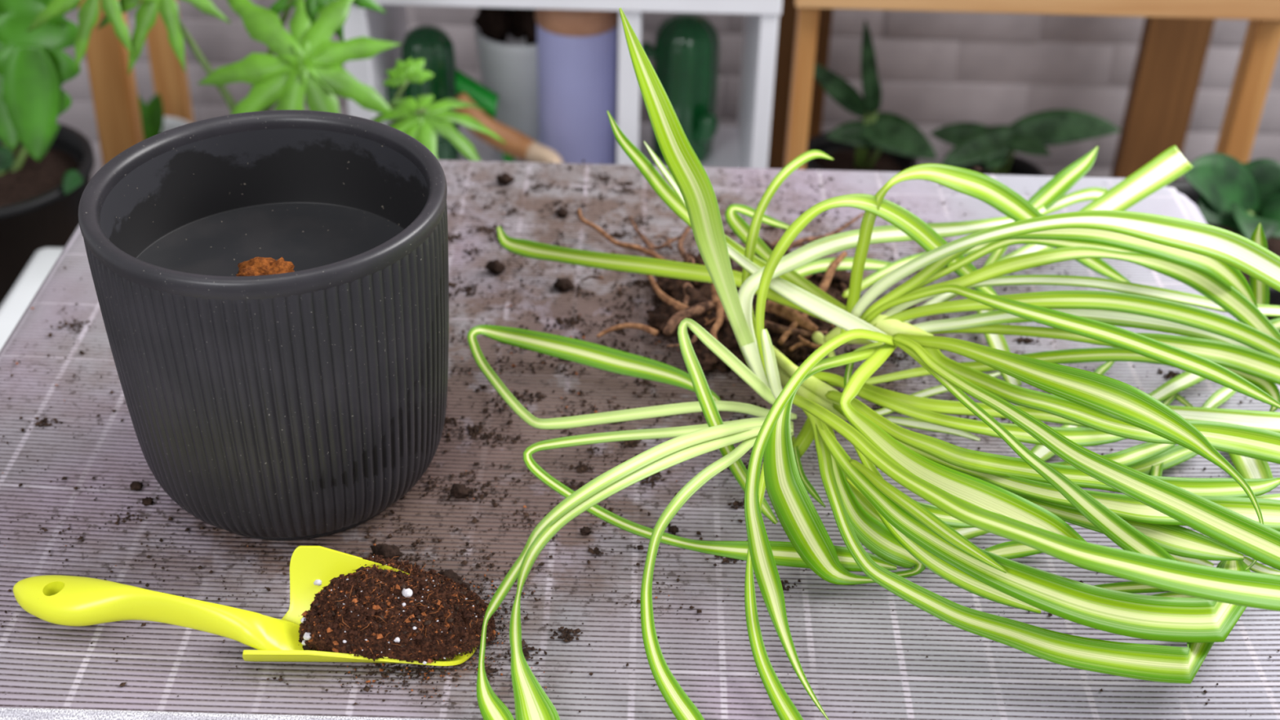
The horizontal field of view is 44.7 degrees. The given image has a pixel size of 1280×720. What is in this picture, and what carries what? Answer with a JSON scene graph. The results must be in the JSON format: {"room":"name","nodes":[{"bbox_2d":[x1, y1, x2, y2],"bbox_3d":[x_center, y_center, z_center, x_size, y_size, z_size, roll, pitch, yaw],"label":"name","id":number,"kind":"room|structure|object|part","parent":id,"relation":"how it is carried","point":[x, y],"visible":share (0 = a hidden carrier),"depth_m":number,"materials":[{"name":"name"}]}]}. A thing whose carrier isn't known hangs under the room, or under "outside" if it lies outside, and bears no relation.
{"room":"workspace","nodes":[
{"label":"workspace","id":0,"kind":"room"},
{"bbox_2d":[0,122,94,306],"bbox_3d":[-0.745,-0.155,1.807,0.239,0.163,0.239,2,35,0],"label":"pot","id":1,"kind":"object","parent":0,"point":[39,204],"depth_m":1.75,"materials":[{"name":"black plastic"}]},
{"bbox_2d":[56,0,1279,178],"bbox_3d":[0.036,-1.340,2.002,4.800,2.650,0.123,2,35,0],"label":"wall","id":2,"kind":"structure","parent":0,"point":[936,69],"depth_m":2.53,"materials":[{"name":"white brick"}]},
{"bbox_2d":[804,130,917,169],"bbox_3d":[0.297,-0.186,2.180,0.156,0.227,0.156,2,35,0],"label":"pot","id":3,"kind":"object","parent":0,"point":[845,156],"depth_m":2.14,"materials":[{"name":"black plastic"}]},
{"bbox_2d":[956,153,1045,176],"bbox_3d":[0.487,-0.178,2.207,0.146,0.192,0.146,2,35,0],"label":"pot","id":4,"kind":"object","parent":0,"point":[1019,166],"depth_m":2.19,"materials":[{"name":"black plastic"}]},
{"bbox_3d":[-0.021,0.800,1.289,4.800,0.050,3.600,2,35,0],"label":"floor","id":5,"kind":"structure","parent":0,"visible":0},
{"bbox_2d":[0,247,63,350],"bbox_3d":[-0.554,0.144,1.725,0.200,0.505,0.210,2,35,0],"label":"table","id":6,"kind":"object","parent":5,"relation":"on","point":[33,275],"visible":0.14,"depth_m":1.59,"materials":[{"name":"plastic"}]},
{"bbox_2d":[78,0,194,165],"bbox_3d":[-0.702,-0.343,2.233,0.077,0.717,0.360,-1,35,-3],"label":"wooden stand legs","id":7,"kind":"object","parent":5,"relation":"on","point":[114,94],"visible":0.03,"depth_m":2.04,"materials":[{"name":"brown wood"}]},
{"bbox_3d":[-0.693,-0.251,2.102,0.075,0.717,0.035,2,35,0],"label":"post","id":8,"kind":"part","parent":7,"relation":"part of","materials":[{"name":"brown wood"}]},
{"bbox_3d":[-0.718,-0.371,2.409,0.052,0.561,0.035,2,35,0],"label":"post","id":9,"kind":"part","parent":7,"relation":"part of","materials":[{"name":"brown wood"}]},
{"bbox_2d":[137,93,190,139],"bbox_3d":[-0.714,-0.215,2.325,0.135,0.402,0.135,2,35,0],"label":"potted plant","id":10,"kind":"object","parent":5,"relation":"on","point":[153,121],"visible":0.21,"depth_m":2.24,"materials":[{"name":"green plant"}]},
{"bbox_3d":[-0.714,-0.187,2.345,0.135,0.332,0.135,2,35,0],"label":"pot","id":11,"kind":"part","parent":10,"relation":"part of","materials":[{"name":"white ceramic"}]},
{"bbox_2d":[26,0,506,160],"bbox_3d":[-0.383,-0.061,1.742,0.485,0.829,0.222,2,35,0],"label":"leaf plant","id":12,"kind":"object","parent":5,"relation":"on","point":[307,61],"visible":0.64,"depth_m":1.56,"materials":[{"name":"green plant"}]},
{"bbox_3d":[-0.451,-0.184,1.679,0.089,0.440,0.013,16,38,20],"label":"stem","id":13,"kind":"part","parent":12,"relation":"part of","materials":[{"name":"green plant"}]},
{"bbox_3d":[-0.382,-0.145,1.676,0.082,0.384,0.012,10,36,12],"label":"stem","id":14,"kind":"part","parent":12,"relation":"part of","materials":[{"name":"green plant"}]},
{"bbox_3d":[-0.391,-0.188,1.684,0.088,0.443,0.022,-20,40,-28],"label":"stem","id":15,"kind":"part","parent":12,"relation":"part of","materials":[{"name":"green plant"}]},
{"bbox_3d":[-0.320,-0.134,1.688,0.160,0.354,0.032,-2,35,-6],"label":"stem","id":16,"kind":"part","parent":12,"relation":"part of","materials":[{"name":"green plant"}]},
{"bbox_3d":[-0.309,-0.122,1.670,0.193,0.356,0.016,9,36,11],"label":"stem","id":17,"kind":"part","parent":12,"relation":"part of","materials":[{"name":"green plant"}]},
{"bbox_2d":[342,0,782,168],"bbox_3d":[-0.100,-0.235,2.115,0.518,0.701,0.304,2,35,0],"label":"cube shelf","id":18,"kind":"object","parent":5,"relation":"on","point":[745,144],"visible":0.16,"depth_m":1.88,"materials":[{"name":"white laminate"}]},
{"bbox_3d":[-0.341,-0.241,2.118,0.031,0.697,0.300,2,35,0],"label":"panel","id":19,"kind":"part","parent":18,"relation":"part of","materials":[{"name":"white laminate"}]},
{"bbox_2d":[386,24,459,159],"bbox_3d":[-0.272,-0.328,2.011,0.099,0.214,0.080,22,40,27],"label":"cactus","id":20,"kind":"object","parent":18,"relation":"on","point":[429,42],"visible":0.41,"depth_m":1.96,"materials":[{"name":"green plant"}]},
{"bbox_3d":[-0.309,-0.329,2.009,0.042,0.062,0.025,-5,35,-9],"label":"arm","id":21,"kind":"part","parent":20,"relation":"part of","materials":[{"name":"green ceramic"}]},
{"bbox_3d":[-0.260,-0.303,1.989,0.033,0.061,0.046,-9,36,-15],"label":"arm","id":22,"kind":"part","parent":20,"relation":"part of","materials":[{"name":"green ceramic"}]},
{"bbox_2d":[455,68,515,161],"bbox_3d":[-0.202,-0.302,2.013,0.061,0.163,0.075,11,36,14],"label":"scoop","id":23,"kind":"object","parent":18,"relation":"on","point":[484,98],"visible":0.41,"depth_m":1.96,"materials":[{"name":"green plastic"}]},
{"bbox_3d":[-0.208,-0.331,1.967,0.062,0.063,0.019,14,37,17],"label":"blade","id":24,"kind":"part","parent":23,"relation":"part of","materials":[{"name":"green plastic"}]},
{"bbox_2d":[472,7,538,162],"bbox_3d":[-0.155,-0.385,2.087,0.132,0.226,0.131,2,35,0],"label":"planter","id":25,"kind":"object","parent":18,"relation":"on","point":[506,38],"visible":0.56,"depth_m":2.03,"materials":[{"name":"ceramic"}]},
{"bbox_2d":[453,92,563,163],"bbox_3d":[-0.157,-0.263,1.964,0.161,0.152,0.042,8,35,9],"label":"wooden dibber","id":26,"kind":"object","parent":18,"relation":"on","point":[518,145],"visible":0.56,"depth_m":1.95,"materials":[{"name":"brown wood"}]},
{"bbox_3d":[-0.092,-0.508,1.924,0.518,0.034,0.304,2,35,0],"label":"panel","id":27,"kind":"part","parent":18,"relation":"part of","materials":[{"name":"white laminate"}]},
{"bbox_2d":[534,8,618,164],"bbox_3d":[-0.080,-0.344,1.992,0.105,0.270,0.105,2,35,0],"label":"storage jar","id":28,"kind":"object","parent":18,"relation":"on","point":[577,50],"visible":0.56,"depth_m":1.94,"materials":[{"name":"ceramic"}]},
{"bbox_3d":[-0.077,-0.439,1.926,0.105,0.038,0.105,2,35,0],"label":"lid","id":29,"kind":"part","parent":28,"relation":"part of","materials":[{"name":"brown wood"}]},
{"bbox_3d":[-0.095,-0.244,2.112,0.467,0.030,0.298,2,35,0],"label":"shelf panel","id":30,"kind":"part","parent":18,"relation":"part of","materials":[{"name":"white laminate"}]},
{"bbox_2d":[641,12,719,162],"bbox_3d":[0.065,-0.367,2.091,0.114,0.204,0.088,17,38,21],"label":"cactus","id":31,"kind":"object","parent":18,"relation":"on","point":[685,54],"visible":0.9,"depth_m":2.05,"materials":[{"name":"green plant"}]},
{"bbox_3d":[0.020,-0.407,2.057,0.041,0.028,0.016,-6,35,-10],"label":"arm","id":32,"kind":"part","parent":31,"relation":"part of","materials":[{"name":"green plant"}]},
{"bbox_3d":[0.085,-0.311,2.087,0.027,0.053,0.048,-19,40,-27],"label":"arm","id":33,"kind":"part","parent":31,"relation":"part of","materials":[{"name":"green plant"}]},
{"bbox_3d":[0.147,-0.228,2.118,0.021,0.697,0.300,2,35,0],"label":"panel","id":34,"kind":"part","parent":18,"relation":"part of","materials":[{"name":"white laminate"}]},
{"bbox_2d":[767,0,1279,177],"bbox_3d":[0.515,-0.310,2.183,0.673,0.774,0.508,2,35,0],"label":"wooden table","id":35,"kind":"object","parent":5,"relation":"on","point":[1175,37],"visible":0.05,"depth_m":1.94,"materials":[{"name":"brown wood"}]},
{"bbox_3d":[0.244,-0.454,2.379,0.083,0.774,0.030,2,35,0],"label":"post","id":36,"kind":"part","parent":35,"relation":"part of","materials":[{"name":"brown wood"}]},
{"bbox_3d":[0.195,-0.196,2.007,0.023,0.774,0.034,2,35,0],"label":"post","id":37,"kind":"part","parent":35,"relation":"part of","materials":[{"name":"brown wood"}]},
{"bbox_2d":[804,19,937,172],"bbox_3d":[0.301,-0.262,2.127,0.181,0.412,0.156,2,35,0],"label":"potted plant","id":38,"kind":"object","parent":35,"relation":"on","point":[882,141],"visible":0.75,"depth_m":2.07,"materials":[{"name":"green plant"}]},
{"bbox_3d":[0.297,-0.286,2.111,0.009,0.077,0.008,2,35,0],"label":"stem","id":39,"kind":"part","parent":38,"relation":"part of","materials":[{"name":"green plant"}]},
{"bbox_3d":[0.301,-0.292,2.106,0.008,0.092,0.008,2,35,0],"label":"stem","id":40,"kind":"part","parent":38,"relation":"part of","materials":[{"name":"green plant"}]},
{"bbox_3d":[0.305,-0.292,2.106,0.013,0.092,0.008,2,35,0],"label":"stem","id":41,"kind":"part","parent":38,"relation":"part of","materials":[{"name":"green plant"}]},
{"bbox_3d":[0.309,-0.293,2.106,0.016,0.095,0.008,2,35,0],"label":"stem","id":42,"kind":"part","parent":38,"relation":"part of","materials":[{"name":"green plant"}]},
{"bbox_3d":[0.320,-0.278,2.116,0.029,0.060,0.008,2,35,0],"label":"stem","id":43,"kind":"part","parent":38,"relation":"part of","materials":[{"name":"green plant"}]},
{"bbox_2d":[929,109,1121,176],"bbox_3d":[0.519,-0.215,2.175,0.249,0.291,0.153,2,35,0],"label":"potted plant","id":44,"kind":"object","parent":35,"relation":"on","point":[984,147],"visible":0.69,"depth_m":2.10,"materials":[{"name":"green plant"}]},
{"bbox_3d":[0.495,-0.268,2.144,0.012,0.089,0.008,2,35,0],"label":"stem","id":45,"kind":"part","parent":44,"relation":"part of","materials":[{"name":"green plant"}]},
{"bbox_3d":[0.506,-0.270,2.143,0.024,0.095,0.008,2,35,0],"label":"stem","id":46,"kind":"part","parent":44,"relation":"part of","materials":[{"name":"green plant"}]},
{"bbox_3d":[0.476,-0.426,1.806,0.589,0.045,0.022,2,35,0],"label":"rail","id":47,"kind":"part","parent":35,"relation":"part of","materials":[{"name":"brown wood"}]},
{"bbox_3d":[0.806,-0.439,2.379,0.097,0.774,0.030,2,35,0],"label":"post","id":48,"kind":"part","parent":35,"relation":"part of","materials":[{"name":"brown wood"}]},
{"bbox_3d":[0.742,-0.181,2.007,0.034,0.774,0.034,2,35,0],"label":"post","id":49,"kind":"part","parent":35,"relation":"part of","materials":[{"name":"brown wood"}]},
{"bbox_2d":[1165,152,1279,332],"bbox_3d":[0.614,0.060,1.761,0.229,0.653,0.229,2,35,0],"label":"leaf plant","id":50,"kind":"object","parent":5,"relation":"on","point":[1230,194],"visible":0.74,"depth_m":1.59,"materials":[{"name":"green plant"}]},
{"bbox_3d":[0.619,-0.128,1.607,0.009,0.070,0.030,2,35,0],"label":"stem","id":51,"kind":"part","parent":50,"relation":"part of","materials":[{"name":"green plant"}]},
{"bbox_3d":[-0.003,0.356,1.233,0.892,0.744,0.738,2,35,0],"label":"table","id":52,"kind":"object","parent":5,"relation":"on","visible":0},
{"bbox_2d":[0,160,1279,719],"bbox_3d":[0.004,0.077,1.040,0.916,0.079,0.761,2,35,0],"label":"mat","id":53,"kind":"object","parent":52,"relation":"on","point":[62,675],"visible":0.41,"depth_m":0.92,"materials":[{"name":"grey plastic"}]},
{"bbox_2d":[129,480,143,491],"bbox_3d":[-0.309,0.077,0.955,0.008,0.005,0.007,2,35,0],"label":"clod","id":54,"kind":"object","parent":53,"relation":"on","point":[136,486],"visible":1,"depth_m":0.95,"materials":[{"name":"brown soil"}]},
{"bbox_2d":[141,497,154,506],"bbox_3d":[-0.299,0.086,0.944,0.008,0.005,0.007,2,35,0],"label":"clod","id":55,"kind":"object","parent":53,"relation":"on","point":[146,501],"visible":1,"depth_m":0.94,"materials":[{"name":"brown soil"}]},
{"bbox_2d":[13,546,477,666],"bbox_3d":[-0.218,0.134,0.843,0.261,0.042,0.060,2,35,0],"label":"trowel","id":56,"kind":"object","parent":53,"relation":"on","point":[63,600],"visible":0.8,"depth_m":0.84,"materials":[{"name":"plastic"}]},
{"bbox_3d":[-0.263,0.136,0.846,0.174,0.029,0.031,7,35,8],"label":"handle","id":57,"kind":"part","parent":56,"relation":"part of","materials":[{"name":"plastic"}]},
{"bbox_2d":[302,644,314,650],"bbox_3d":[-0.178,0.155,0.839,0.007,0.006,0.007,2,35,0],"label":"clod","id":58,"kind":"object","parent":56,"relation":"on","point":[305,647],"visible":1,"depth_m":0.84,"materials":[{"name":"brown soil"}]},
{"bbox_2d":[313,579,321,586],"bbox_3d":[-0.177,0.123,0.857,0.005,0.004,0.004,2,35,0],"label":"perlite granule","id":59,"kind":"object","parent":56,"relation":"on","point":[317,582],"visible":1,"depth_m":0.86,"materials":[{"name":"white stone"}]},
{"bbox_2d":[297,554,496,663],"bbox_3d":[-0.134,0.134,0.847,0.112,0.037,0.064,0,35,-2],"label":"heap","id":60,"kind":"object","parent":56,"relation":"in","point":[363,608],"visible":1,"depth_m":0.84,"materials":[{"name":"brown soil"}]},
{"bbox_2d":[302,631,311,639],"bbox_3d":[-0.178,0.148,0.835,0.005,0.004,0.004,2,35,0],"label":"perlite granule","id":61,"kind":"object","parent":60,"relation":"on","point":[306,636],"visible":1,"depth_m":0.83,"materials":[{"name":"white stone"}]},
{"bbox_2d":[393,636,399,642],"bbox_3d":[-0.130,0.149,0.829,0.004,0.003,0.003,2,35,0],"label":"perlite granule","id":62,"kind":"object","parent":60,"relation":"on","point":[397,639],"visible":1,"depth_m":0.83,"materials":[{"name":"white stone"}]},
{"bbox_2d":[401,588,413,597],"bbox_3d":[-0.126,0.126,0.839,0.006,0.005,0.005,2,35,0],"label":"perlite granule","id":63,"kind":"object","parent":60,"relation":"on","point":[406,593],"visible":1,"depth_m":0.84,"materials":[{"name":"white stone"}]},
{"bbox_2d":[78,110,448,541],"bbox_3d":[-0.210,-0.015,0.921,0.200,0.199,0.200,16,37,19],"label":"flower pot","id":64,"kind":"object","parent":53,"relation":"on","point":[306,402],"visible":1,"depth_m":0.87,"materials":[{"name":"grey ceramic"}]},
{"bbox_2d":[235,257,294,275],"bbox_3d":[-0.207,-0.045,0.870,0.038,0.026,0.029,2,35,0],"label":"lump","id":65,"kind":"object","parent":64,"relation":"in","point":[256,266],"visible":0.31,"depth_m":0.86,"materials":[{"name":"orange soil"}]},
{"bbox_2d":[370,543,403,559],"bbox_3d":[-0.148,0.112,0.908,0.020,0.010,0.014,2,35,0],"label":"clod","id":66,"kind":"object","parent":53,"relation":"on","point":[387,551],"visible":0.72,"depth_m":0.91,"materials":[{"name":"brown soil"}]},
{"bbox_2d":[438,568,462,581],"bbox_3d":[-0.110,0.126,0.890,0.017,0.010,0.013,-16,39,-24],"label":"clod","id":67,"kind":"object","parent":53,"relation":"on","point":[450,573],"visible":0.47,"depth_m":0.89,"materials":[{"name":"brown soil"}]},
{"bbox_2d":[449,484,471,498],"bbox_3d":[-0.111,0.081,0.955,0.012,0.010,0.013,-28,44,-35],"label":"clod","id":68,"kind":"object","parent":53,"relation":"on","point":[458,491],"visible":1,"depth_m":0.95,"materials":[{"name":"brown soil"}]},
{"bbox_2d":[453,578,470,588],"bbox_3d":[-0.105,0.131,0.882,0.018,0.012,0.016,2,35,0],"label":"clod","id":69,"kind":"object","parent":53,"relation":"on","point":[456,580],"visible":0.25,"depth_m":0.88,"materials":[{"name":"brown soil"}]},
{"bbox_2d":[484,259,505,275],"bbox_3d":[-0.109,-0.070,1.171,0.016,0.010,0.013,2,35,0],"label":"clod","id":70,"kind":"object","parent":53,"relation":"on","point":[495,266],"visible":1,"depth_m":1.17,"materials":[{"name":"brown soil"}]},
{"bbox_2d":[495,172,514,185],"bbox_3d":[-0.111,-0.149,1.286,0.016,0.010,0.013,2,35,0],"label":"clod","id":71,"kind":"object","parent":53,"relation":"on","point":[505,179],"visible":1,"depth_m":1.28,"materials":[{"name":"brown soil"}]},
{"bbox_2d":[554,208,569,217],"bbox_3d":[-0.062,-0.118,1.245,0.010,0.006,0.010,20,39,24],"label":"clod","id":72,"kind":"object","parent":53,"relation":"on","point":[562,212],"visible":1,"depth_m":1.24,"materials":[{"name":"brown soil"}]},
{"bbox_2d":[579,526,591,535],"bbox_3d":[-0.033,0.102,0.931,0.007,0.004,0.006,2,35,0],"label":"clod","id":73,"kind":"object","parent":53,"relation":"on","point":[584,531],"visible":1,"depth_m":0.93,"materials":[{"name":"brown soil"}]},
{"bbox_2d":[0,160,1279,719],"bbox_3d":[0.004,0.009,1.069,0.892,0.005,0.620,2,35,0],"label":"soil","id":74,"kind":"object","parent":53,"relation":"on","point":[581,467],"visible":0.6,"depth_m":1.01,"materials":[{"name":"brown soil"}]},
{"bbox_2d":[552,277,574,291],"bbox_3d":[-0.057,-0.056,1.154,0.017,0.009,0.012,2,35,0],"label":"clod","id":75,"kind":"object","parent":74,"relation":"on","point":[562,284],"visible":1,"depth_m":1.15,"materials":[{"name":"brown soil"}]},
{"bbox_2d":[667,525,679,534],"bbox_3d":[0.020,0.102,0.933,0.007,0.005,0.006,2,35,0],"label":"clod","id":76,"kind":"object","parent":53,"relation":"on","point":[673,529],"visible":1,"depth_m":0.93,"materials":[{"name":"brown soil"}]},
{"bbox_2d":[466,7,1279,719],"bbox_3d":[0.182,-0.057,0.943,0.592,0.259,0.555,2,35,0],"label":"spider plant","id":77,"kind":"object","parent":53,"relation":"on","point":[757,319],"visible":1,"depth_m":0.94,"materials":[{"name":"green plant"}]},
{"bbox_3d":[0.103,0.017,1.008,0.021,0.027,0.100,-15,38,-22],"label":"crown","id":78,"kind":"part","parent":77,"relation":"part of","materials":[{"name":"green plant"}]},
{"bbox_3d":[0.159,-0.015,1.042,0.074,0.036,0.021,25,41,30],"label":"crown","id":79,"kind":"part","parent":77,"relation":"part of","materials":[{"name":"green plant"}]},
{"bbox_2d":[971,166,982,172],"bbox_3d":[0.286,-0.162,1.322,0.009,0.006,0.008,2,35,0],"label":"clod","id":80,"kind":"object","parent":53,"relation":"on","point":[978,169],"visible":0.8,"depth_m":1.32,"materials":[{"name":"brown soil"}]},
{"bbox_3d":[-0.751,0.062,1.958,0.300,0.366,0.300,2,35,0],"label":"plant stand","id":81,"kind":"object","parent":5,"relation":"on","visible":0},
{"bbox_2d":[0,0,94,306],"bbox_3d":[-0.742,-0.264,1.732,0.240,0.428,0.239,-20,40,-27],"label":"potted plant","id":82,"kind":"object","parent":81,"relation":"on","point":[46,165],"visible":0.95,"depth_m":1.70,"materials":[{"name":"green plant"}]},
{"bbox_3d":[-0.705,-0.319,1.738,0.083,0.255,0.069,-8,36,-14],"label":"stem","id":83,"kind":"part","parent":82,"relation":"part of","materials":[{"name":"green plant"}]},
{"bbox_3d":[-0.712,-0.282,1.759,0.093,0.171,0.040,-16,39,-24],"label":"stem","id":84,"kind":"part","parent":82,"relation":"part of","materials":[{"name":"green plant"}]},
{"bbox_3d":[-0.692,-0.326,1.739,0.098,0.266,0.059,-15,38,-22],"label":"stem","id":85,"kind":"part","parent":82,"relation":"part of","materials":[{"name":"green plant"}]}
]}

